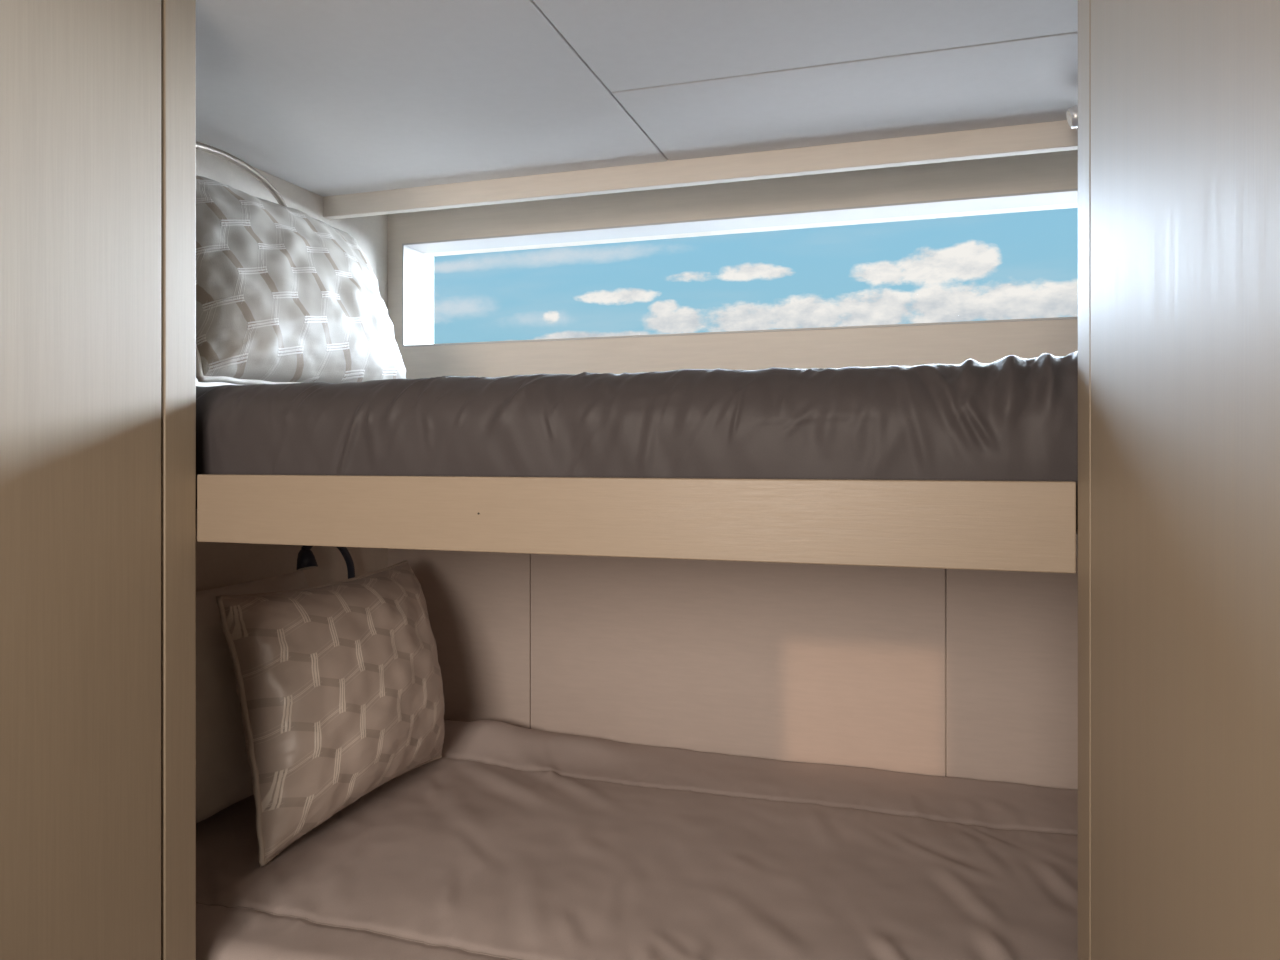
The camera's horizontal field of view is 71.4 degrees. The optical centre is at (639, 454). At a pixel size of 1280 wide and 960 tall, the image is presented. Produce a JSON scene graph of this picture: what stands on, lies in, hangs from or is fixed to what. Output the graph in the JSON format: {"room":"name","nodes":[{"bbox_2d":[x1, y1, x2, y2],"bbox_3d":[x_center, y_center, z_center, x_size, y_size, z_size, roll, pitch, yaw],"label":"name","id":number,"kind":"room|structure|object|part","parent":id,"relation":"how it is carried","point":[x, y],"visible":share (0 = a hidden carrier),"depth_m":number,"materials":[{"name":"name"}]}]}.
{"room":"boat cabin","nodes":[
{"label":"boat cabin","id":0,"kind":"room"},
{"bbox_2d":[0,0,160,959],"bbox_3d":[-0.840,0.050,-0.111,0.030,2.060,2.184,0,0,18],"label":"wall","id":1,"kind":"structure","parent":0,"point":[80,80],"depth_m":0.83,"materials":[{"name":"laminate"}]},
{"bbox_2d":[196,149,387,591],"bbox_3d":[-0.686,0.228,1.583,0.050,1.704,1.054,0,0,18],"label":"wall","id":2,"kind":"structure","parent":0,"point":[218,564],"depth_m":1.62,"materials":[{"name":"beige plastic"}]},
{"bbox_2d":[196,141,286,206],"bbox_3d":[-0.666,-0.379,1.431,0.052,0.212,0.381,0,0,12],"label":"reading lamp","id":3,"kind":"object","parent":2,"relation":"attached to","point":[200,146],"visible":0.33,"depth_m":1.46,"materials":[{"name":"silver metal"}]},
{"bbox_2d":[296,545,354,578],"bbox_3d":[-0.596,0.272,1.671,0.058,0.249,0.183,0,0,9],"label":"reading lamp","id":4,"kind":"object","parent":2,"relation":"attached to","point":[306,560],"visible":0.3,"depth_m":1.60,"materials":[{"name":"grey metal"}]},
{"bbox_2d":[323,120,1077,219],"bbox_3d":[0.297,-0.542,1.448,1.904,0.164,0.020,0,0,18],"label":"trim","id":5,"kind":"structure","parent":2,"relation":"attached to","point":[1055,136],"depth_m":1.49,"materials":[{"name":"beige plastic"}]},
{"bbox_2d":[196,0,1077,196],"bbox_3d":[-0.083,-0.765,0.236,2.200,0.530,3.400,0,0,18],"label":"ceiling","id":6,"kind":"structure","parent":0,"point":[323,98],"depth_m":1.18,"materials":[{"name":"grey paint"}]},
{"bbox_3d":[-0.386,-0.507,1.296,0.694,0.014,0.680,0,0,17],"label":"panel","id":7,"kind":"part","parent":6,"relation":"part of","materials":[{"name":"white paint"}]},
{"bbox_3d":[0.479,-0.507,0.865,1.207,0.014,0.378,0,0,17],"label":"panel","id":8,"kind":"part","parent":6,"relation":"part of","materials":[{"name":"white paint"}]},
{"bbox_3d":[0.581,-0.507,1.191,1.207,0.014,0.298,0,0,17],"label":"panel","id":9,"kind":"part","parent":6,"relation":"part of","materials":[{"name":"white paint"}]},
{"bbox_2d":[1066,105,1077,127],"bbox_3d":[0.625,-0.477,1.229,0.066,0.046,0.052,0,0,18],"label":"ceiling spotlight","id":10,"kind":"object","parent":6,"relation":"attached to","point":[1071,113],"visible":0.23,"depth_m":1.23,"materials":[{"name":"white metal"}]},
{"bbox_2d":[388,150,1077,789],"bbox_3d":[0.379,0.228,1.710,1.905,1.704,0.130,0,0,18],"label":"wall","id":11,"kind":"structure","parent":0,"point":[958,673],"depth_m":1.69,"materials":[{"name":"beige plastic"}]},
{"bbox_3d":[-0.386,0.590,1.889,0.337,0.980,0.012,0,0,17],"label":"wall panel","id":12,"kind":"part","parent":11,"relation":"part of","materials":[{"name":"beige paint"}]},
{"bbox_2d":[196,474,1077,573],"bbox_3d":[0.224,0.058,1.218,1.903,0.073,0.900,0,0,18],"label":"bunk","id":13,"kind":"object","parent":11,"relation":"attached to","point":[992,525],"visible":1,"depth_m":0.81,"materials":[{"name":"laminate"}]},
{"bbox_2d":[196,351,1077,528],"bbox_3d":[0.226,-0.015,1.222,1.893,0.156,0.880,0,0,18],"label":"mattress","id":14,"kind":"object","parent":13,"relation":"on","point":[1011,417],"visible":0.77,"depth_m":0.84,"materials":[{"name":"fabric"}]},
{"bbox_2d":[196,176,405,384],"bbox_3d":[-0.506,-0.234,1.302,0.200,0.300,0.521,0,0,18],"label":"throw pillow","id":15,"kind":"object","parent":14,"relation":"on","point":[284,295],"visible":0.69,"depth_m":1.19,"materials":[{"name":"beige fabric"}]},
{"bbox_3d":[0.227,0.073,1.227,1.903,0.018,0.880,0,0,17],"label":"panel","id":16,"kind":"part","parent":13,"relation":"part of","materials":[{"name":"beige wood"}]},
{"bbox_3d":[0.162,0.590,1.717,0.808,0.980,0.012,0,0,17],"label":"wall panel","id":17,"kind":"part","parent":11,"relation":"part of","materials":[{"name":"beige plastic"}]},
{"bbox_2d":[402,188,1077,346],"bbox_3d":[0.342,-0.345,1.698,1.768,0.224,0.088,0,0,18],"label":"window","id":18,"kind":"structure","parent":11,"relation":"in","point":[412,253],"depth_m":1.76,"materials":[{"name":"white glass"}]},
{"bbox_3d":[0.909,0.590,1.481,0.756,0.980,0.012,0,0,17],"label":"wall panel","id":19,"kind":"part","parent":11,"relation":"part of","materials":[{"name":"beige plastic"}]},
{"bbox_2d":[1091,0,1279,959],"bbox_3d":[0.019,0.050,-0.387,0.030,2.060,2.174,0,0,18],"label":"wall","id":20,"kind":"structure","parent":0,"point":[1185,94],"depth_m":0.42,"materials":[{"name":"laminate"}]},
{"bbox_3d":[-0.083,1.110,0.236,2.200,0.060,3.400,0,0,18],"label":"floor","id":21,"kind":"structure","parent":0,"visible":0},
{"bbox_3d":[0.224,0.873,1.218,1.903,0.415,0.900,0,0,18],"label":"bunk","id":22,"kind":"object","parent":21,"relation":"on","visible":0},
{"bbox_3d":[0.227,0.653,1.227,1.897,0.124,0.868,0,0,18],"label":"mattress","id":23,"kind":"object","parent":22,"relation":"on","visible":0},
{"bbox_2d":[196,720,1077,959],"bbox_3d":[0.226,0.591,1.226,1.898,0.146,0.877,0,0,18],"label":"comforter","id":24,"kind":"object","parent":23,"relation":"on","point":[513,843],"visible":0.76,"depth_m":1.21,"materials":[{"name":"brown fabric"}]},
{"bbox_2d":[196,570,308,822],"bbox_3d":[-0.652,0.375,1.389,0.110,0.350,0.582,0,0,18],"label":"bed pillow","id":25,"kind":"object","parent":24,"relation":"on","point":[223,769],"visible":0.16,"depth_m":1.32,"materials":[{"name":"beige fabric"}]},
{"bbox_2d":[215,560,444,866],"bbox_3d":[-0.456,0.379,1.450,0.191,0.361,0.499,0,0,18],"label":"throw pillow","id":26,"kind":"object","parent":24,"relation":"on","point":[339,684],"visible":1,"depth_m":1.30,"materials":[{"name":"beige fabric"}]},
{"bbox_3d":[-0.245,0.050,-0.277,2.200,2.060,2.225,0,0,18],"label":"wall","id":27,"kind":"structure","parent":0,"visible":0},
{"bbox_2d":[161,0,195,959],"bbox_3d":[-0.504,0.050,0.955,0.030,2.060,0.042,0,0,18],"label":"trim","id":28,"kind":"structure","parent":27,"relation":"attached to","point":[178,17],"depth_m":0.95,"materials":[{"name":"laminate"}]},
{"bbox_2d":[1078,0,1090,959],"bbox_3d":[0.354,0.050,0.678,0.030,2.060,0.054,0,0,18],"label":"trim","id":29,"kind":"structure","parent":27,"relation":"attached to","point":[1084,6],"depth_m":0.68,"materials":[{"name":"laminate"}]}
]}

